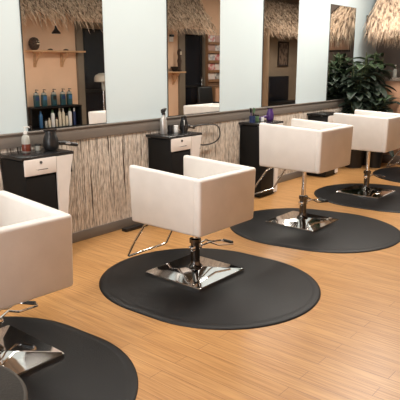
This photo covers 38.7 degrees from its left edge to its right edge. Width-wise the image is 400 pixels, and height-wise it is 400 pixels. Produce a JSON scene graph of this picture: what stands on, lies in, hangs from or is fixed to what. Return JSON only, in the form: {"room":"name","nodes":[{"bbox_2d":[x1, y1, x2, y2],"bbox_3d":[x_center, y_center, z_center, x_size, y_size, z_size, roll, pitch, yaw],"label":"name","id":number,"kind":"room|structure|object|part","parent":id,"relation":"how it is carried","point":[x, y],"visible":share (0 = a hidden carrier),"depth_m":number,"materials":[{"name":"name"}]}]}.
{"room":"salon","nodes":[
{"label":"salon","id":0,"kind":"room"},
{"bbox_2d":[0,0,376,223],"bbox_3d":[1.227,-1.938,7.528,0.140,3.350,19.700,11,17,39],"label":"wall","id":1,"kind":"structure","parent":0,"point":[134,31],"depth_m":5.54,"materials":[{"name":"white paint"}]},
{"bbox_2d":[19,0,106,130],"bbox_3d":[-1.107,-1.270,4.696,0.008,1.332,0.818,11,17,39],"label":"wall mirror","id":2,"kind":"object","parent":1,"relation":"attached to","point":[63,41],"visible":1,"depth_m":4.70,"materials":[{"name":"clear glass"}]},
{"bbox_2d":[0,107,350,232],"bbox_3d":[0.350,-0.519,6.663,0.020,0.821,7.912,11,17,39],"label":"wainscoting","id":3,"kind":"structure","parent":1,"relation":"attached to","point":[87,157],"depth_m":5.32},
{"bbox_2d":[0,99,350,148],"bbox_3d":[0.362,-0.972,6.559,0.045,0.112,8.000,11,17,39],"label":"trim","id":4,"kind":"structure","parent":1,"relation":"attached to","point":[10,140],"depth_m":5.50,"materials":[{"name":"wood"}]},
{"bbox_2d":[72,171,301,242],"bbox_3d":[0.361,-0.080,6.774,0.028,0.090,8.000,11,17,39],"label":"baseboard","id":5,"kind":"structure","parent":1,"relation":"attached to","point":[102,229],"depth_m":5.34,"materials":[{"name":"brown wood"}]},
{"bbox_2d":[166,0,219,116],"bbox_3d":[-0.053,-1.564,5.922,0.008,1.332,0.842,11,17,39],"label":"wall mirror","id":6,"kind":"object","parent":1,"relation":"attached to","point":[193,26],"visible":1,"depth_m":5.91,"materials":[{"name":"clear glass"}]},
{"bbox_2d":[261,0,298,106],"bbox_3d":[1.015,-1.863,7.165,0.008,1.332,0.810,11,17,39],"label":"wall mirror","id":7,"kind":"object","parent":1,"relation":"attached to","point":[280,17],"visible":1,"depth_m":7.14,"materials":[{"name":"clear glass"}]},
{"bbox_2d":[326,4,355,99],"bbox_3d":[2.088,-2.163,8.412,0.008,1.332,0.805,11,17,39],"label":"wall mirror","id":8,"kind":"object","parent":1,"relation":"attached to","point":[342,18],"visible":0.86,"depth_m":8.36,"materials":[{"name":"clear glass"}]},
{"bbox_2d":[0,162,399,399],"bbox_3d":[3.285,0.141,6.258,5.500,0.100,19.700,11,17,39],"label":"floor","id":9,"kind":"structure","parent":0,"point":[347,346],"depth_m":3.40,"materials":[{"name":"brown wood"}]},
{"bbox_2d":[0,365,27,399],"bbox_3d":[-0.880,0.890,1.842,0.660,0.512,0.660,11,17,39],"label":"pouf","id":10,"kind":"object","parent":9,"relation":"on","point":[12,387],"visible":1,"depth_m":1.91,"materials":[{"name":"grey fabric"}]},
{"bbox_2d":[0,148,73,212],"bbox_3d":[-1.262,0.052,4.522,0.355,0.865,0.470,11,17,39],"label":"station","id":11,"kind":"object","parent":9,"relation":"on","point":[43,176],"visible":0.56,"depth_m":4.34,"materials":[{"name":"black laminate"}]},
{"bbox_2d":[21,126,30,152],"bbox_3d":[-1.351,-0.471,4.419,0.067,0.200,0.075,-2,14,-8],"label":"pump bottle","id":12,"kind":"object","parent":11,"relation":"on","point":[25,140],"visible":1,"depth_m":4.40,"materials":[{"name":"plastic"}]},
{"bbox_2d":[0,148,73,161],"bbox_3d":[-1.273,-0.358,4.433,0.327,0.025,0.470,11,17,39],"label":"countertop","id":13,"kind":"structure","parent":11,"relation":"on","point":[18,155],"depth_m":4.33,"materials":[{"name":"black stone"}]},
{"bbox_2d":[34,144,41,150],"bbox_3d":[-1.286,-0.419,4.523,0.052,0.050,0.052,11,17,39],"label":"jar","id":14,"kind":"object","parent":11,"relation":"on","point":[37,146],"visible":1,"depth_m":4.50,"materials":[{"name":"plastic"}]},
{"bbox_3d":[-1.200,-0.253,4.290,0.016,0.122,0.277,11,17,39],"label":"drawer","id":15,"kind":"part","parent":11,"relation":"part of","materials":[{"name":"white laminate"}]},
{"bbox_3d":[-1.208,0.154,4.388,0.016,0.680,0.264,11,17,39],"label":"door","id":16,"kind":"part","parent":11,"relation":"part of","materials":[{"name":"black laminate"}]},
{"bbox_2d":[43,129,77,150],"bbox_3d":[-1.117,-0.489,4.569,0.288,0.166,0.123,-10,17,-35],"label":"hair dryer","id":17,"kind":"object","parent":11,"relation":"on","point":[51,142],"visible":1,"depth_m":4.49,"materials":[{"name":"black plastic"}]},
{"bbox_3d":[-1.077,-0.458,4.606,0.189,0.066,0.054,-10,17,-35],"label":"handle","id":18,"kind":"part","parent":17,"relation":"part of","materials":[{"name":"black plastic"}]},
{"bbox_2d":[0,316,137,399],"bbox_3d":[-1.097,0.906,2.829,1.635,0.016,1.395,10,17,35],"label":"mat","id":19,"kind":"object","parent":9,"relation":"on","point":[91,367],"visible":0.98,"depth_m":2.94,"materials":[{"name":"black rubber"}]},
{"bbox_2d":[0,190,72,376],"bbox_3d":[-1.142,0.430,3.010,0.848,0.823,0.718,11,17,39],"label":"chair","id":20,"kind":"object","parent":19,"relation":"on","point":[36,257],"visible":1,"depth_m":2.83,"materials":[{"name":"white leather"}]},
{"bbox_3d":[-1.049,0.620,3.208,0.148,0.080,0.367,3,14,11],"label":"foot lever","id":21,"kind":"part","parent":20,"relation":"part of","materials":[{"name":"silver metal"}]},
{"bbox_3d":[-1.099,0.825,3.027,0.536,0.048,0.536,11,17,39],"label":"plate","id":22,"kind":"part","parent":20,"relation":"part of","materials":[{"name":"silver metal"}]},
{"bbox_3d":[-0.923,0.195,3.117,0.622,0.414,0.062,12,18,41],"label":"armrest","id":23,"kind":"part","parent":20,"relation":"part of","materials":[{"name":"white leather"}]},
{"bbox_3d":[-0.878,0.308,2.701,0.067,0.389,0.638,12,18,41],"label":"backrest","id":24,"kind":"part","parent":20,"relation":"part of","materials":[{"name":"white leather"}]},
{"bbox_2d":[122,223,145,231],"bbox_3d":[-0.576,0.242,5.555,0.089,0.032,0.462,11,17,39],"label":"power strip","id":25,"kind":"object","parent":9,"relation":"on","point":[139,225],"visible":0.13,"depth_m":5.44,"materials":[{"name":"black plastic"}]},
{"bbox_2d":[146,130,201,175],"bbox_3d":[-0.242,-0.233,5.708,0.355,0.865,0.470,11,17,39],"label":"station","id":26,"kind":"object","parent":9,"relation":"on","point":[166,152],"visible":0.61,"depth_m":5.50,"materials":[{"name":"black laminate"}]},
{"bbox_2d":[160,108,166,133],"bbox_3d":[-0.353,-0.774,5.575,0.068,0.249,0.098,6,15,22],"label":"spray bottle","id":27,"kind":"object","parent":26,"relation":"on","point":[163,121],"visible":1,"depth_m":5.55,"materials":[{"name":"silver metal"}]},
{"bbox_2d":[168,125,172,132],"bbox_3d":[-0.295,-0.708,5.673,0.052,0.075,0.052,11,17,39],"label":"jar","id":28,"kind":"object","parent":26,"relation":"on","point":[170,127],"visible":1,"depth_m":5.65,"materials":[{"name":"black plastic"}]},
{"bbox_2d":[146,130,201,139],"bbox_3d":[-0.253,-0.643,5.619,0.327,0.025,0.470,11,17,39],"label":"countertop","id":29,"kind":"structure","parent":26,"relation":"on","point":[179,134],"depth_m":5.53,"materials":[{"name":"black stone"}]},
{"bbox_3d":[-0.188,-0.131,5.574,0.016,0.680,0.264,11,17,39],"label":"door","id":30,"kind":"part","parent":26,"relation":"part of","materials":[{"name":"black laminate"}]},
{"bbox_3d":[-0.181,-0.538,5.476,0.016,0.122,0.277,11,17,39],"label":"drawer","id":31,"kind":"part","parent":26,"relation":"part of","materials":[{"name":"white laminate"}]},
{"bbox_2d":[181,120,185,131],"bbox_3d":[-0.162,-0.738,5.702,0.047,0.120,0.048,11,17,39],"label":"holder","id":32,"kind":"object","parent":26,"relation":"on","point":[183,125],"visible":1,"depth_m":5.69,"materials":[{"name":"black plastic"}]},
{"bbox_2d":[181,125,185,131],"bbox_3d":[-0.162,-0.714,5.707,0.047,0.070,0.048,11,17,39],"label":"cup","id":33,"kind":"object","parent":32,"relation":"on","point":[183,126],"depth_m":5.69,"materials":[{"name":"black plastic"}]},
{"bbox_2d":[180,116,194,131],"bbox_3d":[-0.124,-0.780,5.802,0.087,0.155,0.204,11,17,39],"label":"hair dryer","id":34,"kind":"object","parent":26,"relation":"on","point":[182,117],"visible":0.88,"depth_m":5.74,"materials":[{"name":"black plastic"}]},
{"bbox_2d":[188,124,220,145],"bbox_3d":[0.026,-0.692,6.087,0.079,0.246,0.705,11,17,39],"label":"iron","id":35,"kind":"object","parent":26,"relation":"on","point":[199,124],"visible":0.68,"depth_m":6.24,"materials":[{"name":"black plastic"}]},
{"bbox_2d":[99,248,320,329],"bbox_3d":[0.056,0.589,4.148,1.635,0.016,1.395,10,17,36],"label":"mat","id":36,"kind":"object","parent":9,"relation":"on","point":[268,292],"visible":0.98,"depth_m":3.90,"materials":[{"name":"black rubber"}]},
{"bbox_2d":[127,155,255,290],"bbox_3d":[-0.074,0.125,4.269,0.829,0.828,0.758,11,17,39],"label":"chair","id":37,"kind":"object","parent":36,"relation":"on","point":[211,196],"visible":1,"depth_m":3.98,"materials":[{"name":"white leather"}]},
{"bbox_3d":[-0.253,-0.005,3.926,0.622,0.414,0.062,11,17,39],"label":"armrest","id":38,"kind":"part","parent":37,"relation":"part of","materials":[{"name":"white leather"}]},
{"bbox_3d":[-0.035,0.523,4.284,0.536,0.048,0.536,11,17,39],"label":"plate","id":39,"kind":"part","parent":37,"relation":"part of","materials":[{"name":"silver metal"}]},
{"bbox_3d":[0.116,-0.108,4.355,0.622,0.414,0.062,11,17,39],"label":"armrest","id":40,"kind":"part","parent":37,"relation":"part of","materials":[{"name":"white leather"}]},
{"bbox_3d":[0.114,0.331,4.409,0.148,0.080,0.367,11,17,39],"label":"foot lever","id":41,"kind":"part","parent":37,"relation":"part of","materials":[{"name":"silver metal"}]},
{"bbox_3d":[0.180,0.004,3.942,0.067,0.389,0.638,11,17,39],"label":"backrest","id":42,"kind":"part","parent":37,"relation":"part of","materials":[{"name":"white leather"}]},
{"bbox_2d":[238,120,282,196],"bbox_3d":[0.736,-0.506,6.846,0.355,0.865,0.470,11,17,39],"label":"station","id":43,"kind":"object","parent":9,"relation":"on","point":[249,132],"visible":0.38,"depth_m":6.68,"materials":[{"name":"black laminate"}]},
{"bbox_2d":[249,108,254,122],"bbox_3d":[0.611,-0.991,6.655,0.074,0.167,0.076,0,14,0],"label":"brush holder","id":44,"kind":"object","parent":43,"relation":"on","point":[251,118],"visible":1,"depth_m":6.63,"materials":[{"name":"blue plastic"}]},
{"bbox_2d":[249,116,254,122],"bbox_3d":[0.611,-0.947,6.667,0.074,0.075,0.074,11,17,39],"label":"cup","id":45,"kind":"object","parent":44,"relation":"on","point":[251,118],"depth_m":6.64,"materials":[{"name":"blue plastic"}]},
{"bbox_2d":[254,114,258,121],"bbox_3d":[0.671,-0.972,6.750,0.060,0.085,0.060,11,17,39],"label":"jar","id":46,"kind":"object","parent":43,"relation":"on","point":[255,115],"visible":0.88,"depth_m":6.72,"materials":[{"name":"green plastic"}]},
{"bbox_2d":[238,120,282,125],"bbox_3d":[0.725,-0.917,6.757,0.327,0.025,0.470,11,17,39],"label":"countertop","id":47,"kind":"structure","parent":43,"relation":"on","point":[265,121],"depth_m":6.65,"materials":[{"name":"black stone"}]},
{"bbox_2d":[259,107,273,120],"bbox_3d":[0.781,-1.021,6.795,0.211,0.160,0.090,-5,14,-19],"label":"hair dryer","id":48,"kind":"object","parent":43,"relation":"on","point":[269,116],"visible":1,"depth_m":6.78,"materials":[{"name":"purple plastic"}]},
{"bbox_3d":[0.790,-0.405,6.712,0.016,0.680,0.264,11,17,39],"label":"door","id":49,"kind":"part","parent":43,"relation":"part of","materials":[{"name":"black laminate"}]},
{"bbox_2d":[230,208,399,252],"bbox_3d":[1.092,0.263,5.505,1.635,0.016,1.395,7,15,28],"label":"mat","id":50,"kind":"object","parent":9,"relation":"on","point":[353,233],"visible":0.84,"depth_m":5.24,"materials":[{"name":"black rubber"}]},
{"bbox_2d":[254,118,352,232],"bbox_3d":[0.982,-0.278,5.616,0.829,0.983,0.733,11,17,39],"label":"chair","id":51,"kind":"object","parent":50,"relation":"on","point":[310,146],"visible":0.98,"depth_m":5.31,"materials":[{"name":"white leather"}]},
{"bbox_3d":[0.811,-0.486,5.264,0.622,0.414,0.062,11,17,39],"label":"armrest","id":52,"kind":"part","parent":51,"relation":"part of","materials":[{"name":"white leather"}]},
{"bbox_3d":[1.013,0.197,5.640,0.536,0.048,0.536,11,17,39],"label":"plate","id":53,"kind":"part","parent":51,"relation":"part of","materials":[{"name":"silver metal"}]},
{"bbox_3d":[1.162,0.005,5.765,0.148,0.080,0.367,11,17,39],"label":"foot lever","id":54,"kind":"part","parent":51,"relation":"part of","materials":[{"name":"silver metal"}]},
{"bbox_3d":[1.180,-0.589,5.693,0.622,0.414,0.062,11,17,39],"label":"armrest","id":55,"kind":"part","parent":51,"relation":"part of","materials":[{"name":"white leather"}]},
{"bbox_3d":[1.244,-0.477,5.280,0.067,0.389,0.638,11,17,39],"label":"backrest","id":56,"kind":"part","parent":51,"relation":"part of","materials":[{"name":"white leather"}]},
{"bbox_2d":[307,111,343,176],"bbox_3d":[1.762,-0.793,8.040,0.355,0.865,0.470,11,17,39],"label":"station","id":57,"kind":"object","parent":9,"relation":"on","point":[315,116],"visible":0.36,"depth_m":7.85,"materials":[{"name":"black laminate"}]},
{"bbox_2d":[307,111,343,115],"bbox_3d":[1.751,-1.204,7.950,0.327,0.025,0.470,11,17,39],"label":"countertop","id":58,"kind":"structure","parent":57,"relation":"on","point":[322,113],"depth_m":7.84,"materials":[{"name":"black stone"}]},
{"bbox_3d":[1.816,-0.692,7.906,0.016,0.680,0.264,11,17,39],"label":"door","id":59,"kind":"part","parent":57,"relation":"part of","materials":[{"name":"black laminate"}]},
{"bbox_3d":[1.823,-1.098,7.808,0.016,0.122,0.277,11,17,39],"label":"drawer","id":60,"kind":"part","parent":57,"relation":"part of","materials":[{"name":"white laminate"}]},
{"bbox_2d":[314,183,399,212],"bbox_3d":[2.179,-0.043,6.776,1.635,0.016,1.395,9,16,33],"label":"mat","id":61,"kind":"object","parent":9,"relation":"on","point":[390,203],"visible":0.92,"depth_m":6.59,"materials":[{"name":"black rubber"}]},
{"bbox_2d":[333,110,399,199],"bbox_3d":[1.987,-0.580,6.905,0.836,0.968,0.739,11,17,39],"label":"chair","id":62,"kind":"object","parent":61,"relation":"on","point":[373,131],"visible":0.85,"depth_m":6.54,"materials":[{"name":"white leather"}]},
{"bbox_3d":[1.820,-0.780,6.554,0.622,0.414,0.062,11,17,38],"label":"armrest","id":63,"kind":"part","parent":62,"relation":"part of","materials":[{"name":"white leather"}]},
{"bbox_3d":[2.018,-0.113,6.931,0.536,0.048,0.536,11,17,39],"label":"plate","id":64,"kind":"part","parent":62,"relation":"part of","materials":[{"name":"silver metal"}]},
{"bbox_3d":[2.181,-0.885,6.990,0.622,0.414,0.062,11,17,38],"label":"armrest","id":65,"kind":"part","parent":62,"relation":"part of","materials":[{"name":"white leather"}]},
{"bbox_3d":[2.252,-0.773,6.578,0.067,0.389,0.638,11,17,38],"label":"backrest","id":66,"kind":"part","parent":62,"relation":"part of","materials":[{"name":"white leather"}]},
{"bbox_2d":[338,61,384,167],"bbox_3d":[2.397,-1.272,8.533,0.566,1.586,0.736,11,17,39],"label":"potted plant","id":67,"kind":"object","parent":9,"relation":"on","point":[355,98],"visible":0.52,"depth_m":8.42,"materials":[{"name":"green plant"}]},
{"bbox_3d":[2.352,-0.656,8.718,0.339,0.300,0.339,11,17,39],"label":"pot","id":68,"kind":"part","parent":67,"relation":"part of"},
{"bbox_3d":[2.353,-1.407,8.541,0.276,1.327,0.310,-2,14,-8],"label":"stem","id":69,"kind":"part","parent":67,"relation":"part of","materials":[{"name":"green plant"}]},
{"bbox_2d":[346,51,396,165],"bbox_3d":[2.618,-1.388,8.722,0.676,1.722,0.749,11,17,39],"label":"potted plant","id":70,"kind":"object","parent":9,"relation":"on","point":[378,88],"visible":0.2,"depth_m":8.57,"materials":[{"name":"green plant"}]},
{"bbox_3d":[2.594,-0.709,8.940,0.339,0.300,0.339,11,17,39],"label":"pot","id":71,"kind":"part","parent":70,"relation":"part of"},
{"bbox_3d":[2.598,-1.522,8.723,0.293,1.463,0.269,11,17,39],"label":"stem","id":72,"kind":"part","parent":70,"relation":"part of","materials":[{"name":"green plant"}]},
{"bbox_2d":[363,95,399,167],"bbox_3d":[2.690,-1.050,8.578,0.778,1.133,0.821,11,17,39],"label":"potted plant","id":73,"kind":"object","parent":9,"relation":"on","point":[375,157],"visible":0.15,"depth_m":8.52,"materials":[{"name":"green plant"}]},
{"bbox_3d":[2.673,-0.651,8.698,0.244,0.300,0.244,11,17,39],"label":"pot","id":74,"kind":"part","parent":73,"relation":"part of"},
{"bbox_2d":[373,167,399,182],"bbox_3d":[3.261,-0.331,7.974,1.635,0.016,1.395,9,16,33],"label":"mat","id":75,"kind":"object","parent":9,"relation":"on","point":[392,174],"visible":0.88,"depth_m":8.13,"materials":[{"name":"black rubber"}]},
{"bbox_2d":[386,149,399,166],"bbox_3d":[3.162,-0.786,8.081,0.829,0.818,0.733,11,17,39],"label":"chair","id":76,"kind":"object","parent":75,"relation":"on","point":[399,149],"visible":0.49,"depth_m":8.18,"materials":[{"name":"silver metal"}]},
{"bbox_2d":[382,77,399,164],"bbox_3d":[3.253,-1.233,8.918,0.720,1.330,0.500,11,17,39],"label":"countertop","id":77,"kind":"structure","parent":9,"relation":"on","point":[395,83],"depth_m":8.81,"materials":[{"name":"brown paint"}]},
{"bbox_2d":[392,65,396,77],"bbox_3d":[3.011,-1.986,8.789,0.072,0.194,0.062,-4,14,-16],"label":"pump bottle","id":78,"kind":"object","parent":77,"relation":"on","point":[394,70],"visible":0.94,"depth_m":8.77,"materials":[{"name":"plastic"}]},
{"bbox_2d":[375,36,399,96],"bbox_3d":[3.389,-2.295,9.015,1.215,3.350,0.120,11,17,39],"label":"wall","id":79,"kind":"structure","parent":0,"point":[391,54],"depth_m":9.20,"materials":[{"name":"brown paint"}]},
{"bbox_2d":[362,0,399,49],"bbox_3d":[3.009,-2.798,8.464,1.124,1.218,0.848,11,17,39],"label":"roof","id":80,"kind":"structure","parent":79,"relation":"attached to","point":[384,19],"depth_m":8.56,"materials":[{"name":"beige plant"}]}
]}

